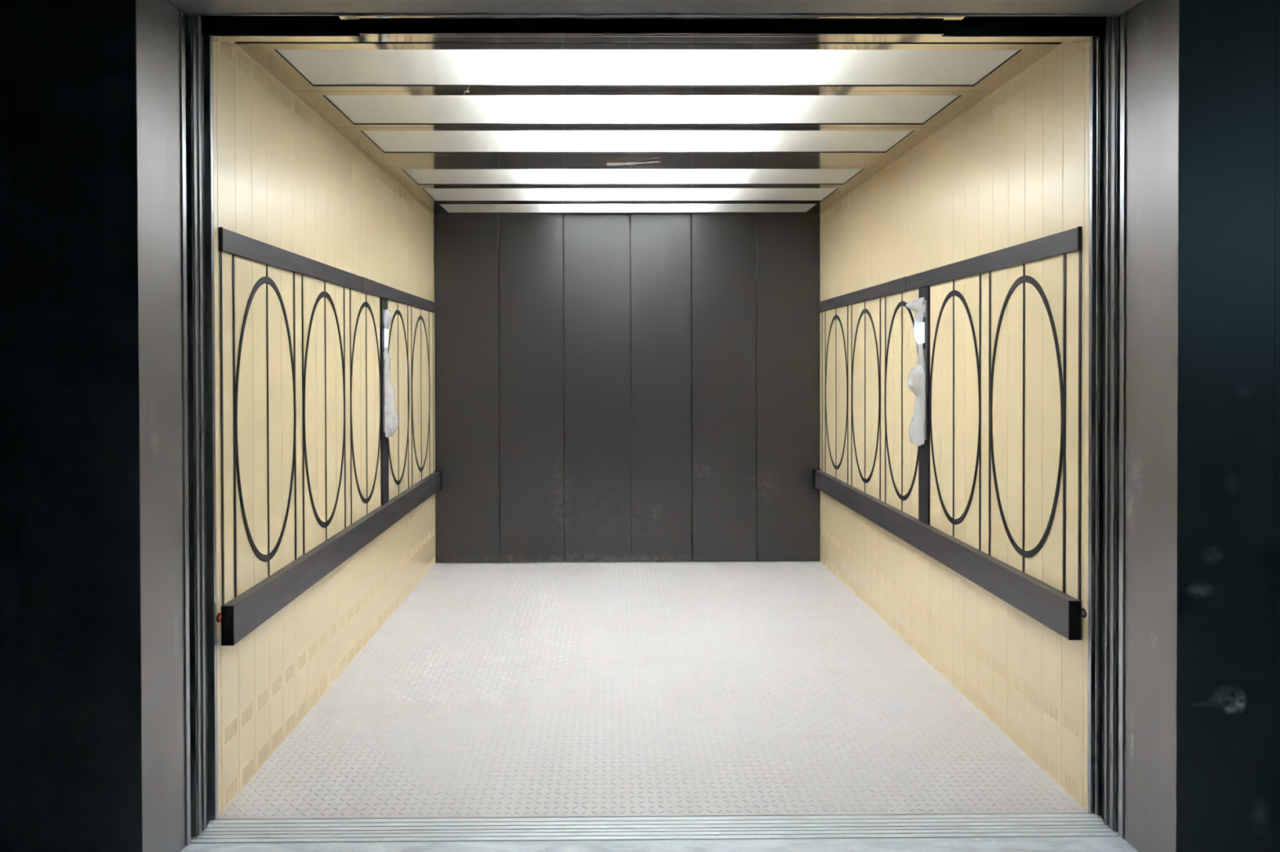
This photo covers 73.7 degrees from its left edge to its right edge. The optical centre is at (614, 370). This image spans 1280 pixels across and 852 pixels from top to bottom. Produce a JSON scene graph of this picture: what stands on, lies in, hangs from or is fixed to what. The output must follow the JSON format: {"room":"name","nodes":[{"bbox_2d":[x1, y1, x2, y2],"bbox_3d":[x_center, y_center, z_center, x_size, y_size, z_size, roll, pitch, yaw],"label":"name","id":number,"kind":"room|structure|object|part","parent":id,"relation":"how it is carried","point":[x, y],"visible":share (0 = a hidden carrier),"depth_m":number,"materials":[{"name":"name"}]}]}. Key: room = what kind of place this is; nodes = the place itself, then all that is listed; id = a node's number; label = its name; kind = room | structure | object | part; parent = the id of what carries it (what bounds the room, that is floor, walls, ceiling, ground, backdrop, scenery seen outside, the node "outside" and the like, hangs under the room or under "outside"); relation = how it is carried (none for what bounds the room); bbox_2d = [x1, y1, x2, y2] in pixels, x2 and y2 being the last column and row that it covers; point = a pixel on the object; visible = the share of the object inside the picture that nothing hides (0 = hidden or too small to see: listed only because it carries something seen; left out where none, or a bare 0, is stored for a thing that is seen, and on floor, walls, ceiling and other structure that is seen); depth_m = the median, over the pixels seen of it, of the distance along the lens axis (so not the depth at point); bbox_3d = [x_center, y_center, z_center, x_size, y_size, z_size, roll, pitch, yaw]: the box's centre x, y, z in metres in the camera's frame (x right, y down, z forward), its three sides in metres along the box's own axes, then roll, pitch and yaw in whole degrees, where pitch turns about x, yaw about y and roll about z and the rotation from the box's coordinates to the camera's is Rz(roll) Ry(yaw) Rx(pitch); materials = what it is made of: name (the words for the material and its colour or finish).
{"room":"freight elevator","nodes":[
{"label":"freight elevator","id":0,"kind":"room"},
{"bbox_2d":[212,41,435,817],"bbox_3d":[-1.201,0.126,4.080,0.050,2.334,3.192,0,1,0],"label":"wall","id":1,"kind":"structure","parent":0,"point":[285,178],"depth_m":3.16,"materials":[{"name":"beige wood"}]},
{"bbox_2d":[202,38,217,820],"bbox_3d":[-1.387,0.076,2.458,0.450,2.464,0.046,0,1,0],"label":"trim","id":2,"kind":"structure","parent":1,"relation":"attached to","point":[207,70],"depth_m":2.47,"materials":[{"name":"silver metal"}]},
{"bbox_2d":[216,613,222,622],"bbox_3d":[-1.159,0.724,2.502,0.004,0.027,0.027,0,1,0],"label":"switch","id":3,"kind":"object","parent":1,"relation":"attached to","point":[219,617],"visible":1,"depth_m":2.50,"materials":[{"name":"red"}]},
{"bbox_2d":[219,251,297,605],"bbox_3d":[-1.163,0.172,2.819,0.002,1.065,0.604,0,1,0],"label":"ornament","id":4,"kind":"object","parent":1,"relation":"attached to","point":[267,280],"visible":0.97,"depth_m":2.65,"materials":[{"name":"black metal"}]},
{"bbox_2d":[301,274,346,555],"bbox_3d":[-1.169,0.166,3.451,0.002,1.065,0.520,0,1,0],"label":"ornament","id":5,"kind":"object","parent":1,"relation":"attached to","point":[323,524],"visible":0.97,"depth_m":3.44,"materials":[{"name":"black metal"}]},
{"bbox_2d":[218,226,435,312],"bbox_3d":[-1.171,-0.401,4.073,0.014,0.071,3.131,0,1,0],"label":"rail","id":6,"kind":"object","parent":1,"relation":"attached to","point":[231,242],"visible":1,"depth_m":3.20,"materials":[{"name":"black paint"}]},
{"bbox_3d":[-1.164,-0.393,3.226,0.012,0.067,1.430,0,1,0],"label":"rail","id":7,"kind":"part","parent":6,"relation":"part of","materials":[{"name":"black paint"}]},
{"bbox_3d":[-1.171,-0.401,4.059,0.014,0.069,0.234,0,1,0],"label":"rail","id":8,"kind":"part","parent":6,"relation":"part of","materials":[{"name":"black paint"}]},
{"bbox_3d":[-1.179,-0.408,4.908,0.012,0.067,1.461,0,1,0],"label":"rail","id":9,"kind":"part","parent":6,"relation":"part of","materials":[{"name":"black paint"}]},
{"bbox_2d":[221,470,442,645],"bbox_3d":[-1.150,0.739,4.084,0.050,0.132,3.132,0,1,0],"label":"rail","id":10,"kind":"object","parent":1,"relation":"attached to","point":[246,612],"visible":1,"depth_m":3.18,"materials":[{"name":"grey metal"}]},
{"bbox_3d":[-1.163,0.725,5.645,0.050,0.132,0.010,0,1,0],"label":"plate","id":11,"kind":"part","parent":10,"relation":"part of","materials":[{"name":"grey metal"}]},
{"bbox_2d":[349,288,381,524],"bbox_3d":[-1.174,0.161,4.042,0.002,1.065,0.511,0,1,0],"label":"ornament","id":12,"kind":"object","parent":1,"relation":"attached to","point":[366,304],"visible":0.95,"depth_m":3.97,"materials":[{"name":"black metal"}]},
{"bbox_2d":[379,297,388,505],"bbox_3d":[-1.170,0.154,4.352,0.016,1.046,0.122,0,1,0],"label":"column","id":13,"kind":"structure","parent":1,"relation":"attached to","point":[383,302],"depth_m":4.30,"materials":[{"name":"black metal"}]},
{"bbox_3d":[-1.168,-0.002,4.352,0.002,0.615,0.102,0,1,0],"label":"plate","id":14,"kind":"part","parent":13,"relation":"part of","materials":[{"name":"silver metal"}]},
{"bbox_2d":[383,309,398,437],"bbox_3d":[-1.134,0.013,4.357,0.055,0.655,0.119,0,1,0],"label":"protective film","id":15,"kind":"object","parent":13,"relation":"attached to","point":[391,420],"visible":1,"depth_m":4.33,"materials":[{"name":"plastic"}]},
{"bbox_2d":[388,302,409,494],"bbox_3d":[-1.179,0.155,4.656,0.002,1.065,0.511,0,1,0],"label":"ornament","id":16,"kind":"object","parent":1,"relation":"attached to","point":[397,312],"visible":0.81,"depth_m":4.70,"materials":[{"name":"black metal"}]},
{"bbox_2d":[410,306,434,484],"bbox_3d":[-1.184,0.149,5.283,0.002,1.065,0.630,0,1,0],"label":"ornament","id":17,"kind":"object","parent":1,"relation":"attached to","point":[420,317],"visible":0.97,"depth_m":5.23,"materials":[{"name":"black metal"}]},
{"bbox_2d":[434,213,820,563],"bbox_3d":[0.087,0.108,5.682,2.595,2.334,0.051,0,1,0],"label":"wall","id":18,"kind":"structure","parent":0,"point":[610,388],"depth_m":5.66,"materials":[{"name":"grey metal"}]},
{"bbox_2d":[0,0,1279,851],"bbox_3d":[0.080,-0.394,2.245,6.600,3.400,0.237,0,1,0],"label":"wall","id":19,"kind":"structure","parent":0,"point":[71,760],"depth_m":2.13,"materials":[{"name":"black paint"}]},
{"bbox_2d":[185,15,201,836],"bbox_3d":[-1.378,0.152,2.385,0.424,2.305,0.022,0,1,0],"label":"door","id":20,"kind":"structure","parent":19,"relation":"in","point":[190,20],"depth_m":2.38,"materials":[{"name":"metal"}]},
{"bbox_2d":[195,15,206,831],"bbox_3d":[-1.376,0.152,2.410,0.424,2.305,0.022,0,1,0],"label":"door","id":21,"kind":"structure","parent":19,"relation":"in","point":[198,26],"depth_m":2.41,"materials":[{"name":"metal"}]},
{"bbox_2d":[200,17,208,825],"bbox_3d":[-1.379,0.152,2.430,0.424,2.305,0.007,0,1,0],"label":"door","id":22,"kind":"structure","parent":19,"relation":"in","point":[201,18],"depth_m":2.43,"materials":[{"name":"metal"}]},
{"bbox_2d":[200,15,1105,42],"bbox_3d":[0.112,-1.136,2.421,3.455,0.360,0.128,0,1,0],"label":"trim","id":23,"kind":"structure","parent":19,"relation":"attached to","point":[388,28],"depth_m":2.44,"materials":[{"name":"black paint"}]},
{"bbox_2d":[189,825,1119,844],"bbox_3d":[0.119,1.325,2.405,3.455,0.040,0.056,0,1,0],"label":"sill","id":24,"kind":"structure","parent":19,"relation":"attached to","point":[1090,830],"depth_m":2.40,"materials":[{"name":"grey metal"}]},
{"bbox_2d":[135,0,1179,851],"bbox_3d":[0.116,0.156,2.251,2.599,2.298,0.236,0,1,0],"label":"door frame","id":25,"kind":"structure","parent":19,"relation":"attached to","point":[1149,30],"depth_m":2.26,"materials":[{"name":"metal"}]},
{"bbox_2d":[1094,36,1103,815],"bbox_3d":[1.611,0.143,2.480,0.424,2.305,0.010,0,1,0],"label":"door","id":26,"kind":"structure","parent":19,"relation":"in","point":[1100,137],"depth_m":2.48,"materials":[{"name":"metal"}]},
{"bbox_2d":[1103,16,1111,826],"bbox_3d":[1.609,0.144,2.428,0.424,2.305,0.018,0,1,0],"label":"door","id":27,"kind":"structure","parent":19,"relation":"in","point":[1108,19],"depth_m":2.42,"materials":[{"name":"metal"}]},
{"bbox_2d":[1108,16,1119,831],"bbox_3d":[1.611,0.144,2.401,0.424,2.305,0.024,0,1,0],"label":"door","id":28,"kind":"structure","parent":19,"relation":"in","point":[1115,20],"depth_m":2.39,"materials":[{"name":"metal"}]},
{"bbox_2d":[235,41,1060,213],"bbox_3d":[0.098,-1.115,4.080,2.615,0.180,3.192,0,1,0],"label":"ceiling","id":29,"kind":"structure","parent":0,"point":[264,52],"depth_m":3.56,"materials":[{"name":"grey metal"}]},
{"bbox_2d":[438,204,817,213],"bbox_3d":[0.086,-1.079,5.461,2.364,0.086,0.328,0,1,0],"label":"ceiling light","id":30,"kind":"object","parent":29,"relation":"attached to","point":[478,208],"visible":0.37,"depth_m":5.47,"materials":[{"name":"grey plastic"}]},
{"bbox_3d":[0.086,-1.043,5.450,2.553,0.012,0.391,0,1,0],"label":"panel","id":31,"kind":"part","parent":29,"relation":"part of","materials":[{"name":"silver metal"}]},
{"bbox_2d":[422,188,837,201],"bbox_3d":[0.090,-1.075,5.019,2.364,0.086,0.396,0,1,0],"label":"ceiling light","id":32,"kind":"object","parent":29,"relation":"attached to","point":[438,194],"visible":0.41,"depth_m":5.02,"materials":[{"name":"grey plastic"}]},
{"bbox_3d":[0.090,-1.039,5.016,2.553,0.012,0.474,0,1,0],"label":"panel","id":33,"kind":"part","parent":29,"relation":"part of","materials":[{"name":"silver metal"}]},
{"bbox_2d":[401,168,863,185],"bbox_3d":[0.094,-1.071,4.536,2.364,0.086,0.388,0,1,0],"label":"ceiling light","id":34,"kind":"object","parent":29,"relation":"attached to","point":[508,176],"visible":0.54,"depth_m":4.53,"materials":[{"name":"grey plastic"}]},
{"bbox_3d":[0.094,-1.035,4.537,2.553,0.012,0.480,0,1,0],"label":"panel","id":35,"kind":"part","parent":29,"relation":"part of","materials":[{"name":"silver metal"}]},
{"bbox_2d":[606,161,660,165],"bbox_3d":[0.093,-1.016,4.192,0.274,0.006,0.063,0,1,7],"label":"scrap","id":36,"kind":"object","parent":29,"relation":"attached to","point":[625,163],"visible":1,"depth_m":4.18,"materials":[{"name":"white"}]},
{"bbox_3d":[0.097,-1.032,4.175,2.553,0.012,0.240,0,1,0],"label":"panel","id":37,"kind":"part","parent":29,"relation":"part of","materials":[{"name":"silver metal"}]},
{"bbox_2d":[360,130,915,153],"bbox_3d":[0.100,-1.064,3.817,2.364,0.086,0.388,0,1,0],"label":"ceiling light","id":38,"kind":"object","parent":29,"relation":"attached to","point":[388,141],"visible":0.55,"depth_m":3.81,"materials":[{"name":"grey plastic"}]},
{"bbox_3d":[0.100,-1.028,3.818,2.553,0.012,0.470,0,1,0],"label":"panel","id":39,"kind":"part","parent":29,"relation":"part of","materials":[{"name":"silver metal"}]},
{"bbox_2d":[323,95,961,124],"bbox_3d":[0.104,-1.060,3.341,2.364,0.086,0.392,0,1,0],"label":"ceiling light","id":40,"kind":"object","parent":29,"relation":"attached to","point":[358,109],"visible":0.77,"depth_m":3.33,"materials":[{"name":"grey plastic"}]},
{"bbox_3d":[0.104,-1.024,3.342,2.553,0.012,0.477,0,1,0],"label":"panel","id":41,"kind":"part","parent":29,"relation":"part of","materials":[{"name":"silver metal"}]},
{"bbox_2d":[274,49,1022,86],"bbox_3d":[0.108,-1.056,2.866,2.364,0.086,0.362,0,1,0],"label":"ceiling light","id":42,"kind":"object","parent":29,"relation":"attached to","point":[322,68],"visible":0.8,"depth_m":2.86,"materials":[{"name":"grey plastic"}]},
{"bbox_3d":[0.108,-1.020,2.871,2.553,0.012,0.461,0,1,0],"label":"panel","id":43,"kind":"part","parent":29,"relation":"part of","materials":[{"name":"silver metal"}]},
{"bbox_2d":[217,560,1088,820],"bbox_3d":[0.104,1.298,4.093,2.555,0.022,3.190,0,1,0],"label":"floor","id":44,"kind":"structure","parent":0,"point":[645,689],"depth_m":3.24,"materials":[{"name":"grey paint"}]},
{"bbox_2d":[201,813,1106,832],"bbox_3d":[0.118,1.325,2.466,3.455,0.040,0.063,0,1,0],"label":"sill","id":45,"kind":"structure","parent":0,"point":[1024,820],"depth_m":2.46,"materials":[{"name":"grey metal"}]},
{"bbox_2d":[180,836,1137,851],"bbox_3d":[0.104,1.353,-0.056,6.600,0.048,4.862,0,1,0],"label":"sill","id":46,"kind":"structure","parent":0,"point":[1074,844],"depth_m":2.34,"materials":[{"name":"silver metal"}]},
{"bbox_2d":[819,42,1089,811],"bbox_3d":[1.403,0.119,4.103,0.050,2.334,3.192,0,1,0],"label":"wall","id":47,"kind":"structure","parent":0,"point":[1011,169],"depth_m":3.19,"materials":[{"name":"beige wood"}]},
{"bbox_2d":[822,305,848,484],"bbox_3d":[1.366,0.142,5.306,0.002,1.065,0.607,0,1,0],"label":"ornament","id":48,"kind":"object","parent":47,"relation":"attached to","point":[835,317],"visible":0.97,"depth_m":5.20,"materials":[{"name":"black metal"}]},
{"bbox_2d":[851,297,880,500],"bbox_3d":[1.371,0.148,4.672,0.002,1.065,0.529,0,1,0],"label":"ornament","id":49,"kind":"object","parent":47,"relation":"attached to","point":[864,311],"visible":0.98,"depth_m":4.67,"materials":[{"name":"black metal"}]},
{"bbox_2d":[884,293,918,511],"bbox_3d":[1.376,0.153,4.088,0.002,1.065,0.511,0,1,0],"label":"ornament","id":50,"kind":"object","parent":47,"relation":"attached to","point":[901,303],"visible":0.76,"depth_m":4.09,"materials":[{"name":"black metal"}]},
{"bbox_2d":[918,286,929,524],"bbox_3d":[1.373,0.153,3.792,0.016,1.046,0.112,0,1,0],"label":"column","id":51,"kind":"structure","parent":47,"relation":"attached to","point":[924,449],"depth_m":3.75,"materials":[{"name":"black metal"}]},
{"bbox_2d":[906,297,924,445],"bbox_3d":[1.334,0.002,3.797,0.058,0.662,0.109,0,1,0],"label":"protective film","id":52,"kind":"object","parent":51,"relation":"attached to","point":[916,380],"visible":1,"depth_m":3.78,"materials":[{"name":"plastic"}]},
{"bbox_3d":[1.369,-0.004,3.792,0.002,0.615,0.092,0,1,0],"label":"plate","id":53,"kind":"part","parent":51,"relation":"part of","materials":[{"name":"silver metal"}]},
{"bbox_2d":[812,468,1080,639],"bbox_3d":[1.355,0.732,4.110,0.050,0.132,3.124,0,1,0],"label":"rail","id":54,"kind":"object","parent":47,"relation":"attached to","point":[1053,608],"visible":1,"depth_m":3.23,"materials":[{"name":"grey metal"}]},
{"bbox_3d":[1.341,0.718,5.667,0.050,0.132,0.010,0,1,0],"label":"plate","id":55,"kind":"part","parent":54,"relation":"part of","materials":[{"name":"grey metal"}]},
{"bbox_2d":[817,226,1082,311],"bbox_3d":[1.370,-0.408,4.099,0.014,0.071,3.123,0,1,0],"label":"rail","id":56,"kind":"object","parent":47,"relation":"attached to","point":[1068,241],"visible":1,"depth_m":3.25,"materials":[{"name":"black paint"}]},
{"bbox_3d":[1.364,-0.415,4.942,0.012,0.067,1.436,0,1,0],"label":"rail","id":57,"kind":"part","parent":56,"relation":"part of","materials":[{"name":"black paint"}]},
{"bbox_3d":[1.370,-0.408,4.114,0.014,0.069,0.219,0,1,0],"label":"rail","id":58,"kind":"part","parent":56,"relation":"part of","materials":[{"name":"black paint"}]},
{"bbox_3d":[1.378,-0.400,3.272,0.012,0.067,1.462,0,1,0],"label":"rail","id":59,"kind":"part","parent":56,"relation":"part of","materials":[{"name":"black paint"}]},
{"bbox_2d":[929,273,981,551],"bbox_3d":[1.382,0.159,3.480,0.002,1.065,0.511,0,1,0],"label":"ornament","id":60,"kind":"object","parent":47,"relation":"attached to","point":[954,522],"visible":0.98,"depth_m":3.39,"materials":[{"name":"black metal"}]},
{"bbox_2d":[988,250,1081,600],"bbox_3d":[1.387,0.165,2.850,0.002,1.065,0.613,0,1,0],"label":"ornament","id":61,"kind":"object","parent":47,"relation":"attached to","point":[1023,553],"visible":0.98,"depth_m":2.70,"materials":[{"name":"black metal"}]},
{"bbox_2d":[1080,608,1086,617],"bbox_3d":[1.391,0.719,2.532,0.004,0.027,0.027,0,1,0],"label":"switch","id":62,"kind":"object","parent":47,"relation":"attached to","point":[1083,612],"visible":1,"depth_m":2.53,"materials":[{"name":"black plastic"}]},
{"bbox_2d":[1088,35,1105,819],"bbox_3d":[1.617,0.068,2.473,0.450,2.464,0.068,0,1,0],"label":"trim","id":63,"kind":"structure","parent":47,"relation":"attached to","point":[1093,44],"depth_m":2.49,"materials":[{"name":"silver metal"}]}
]}

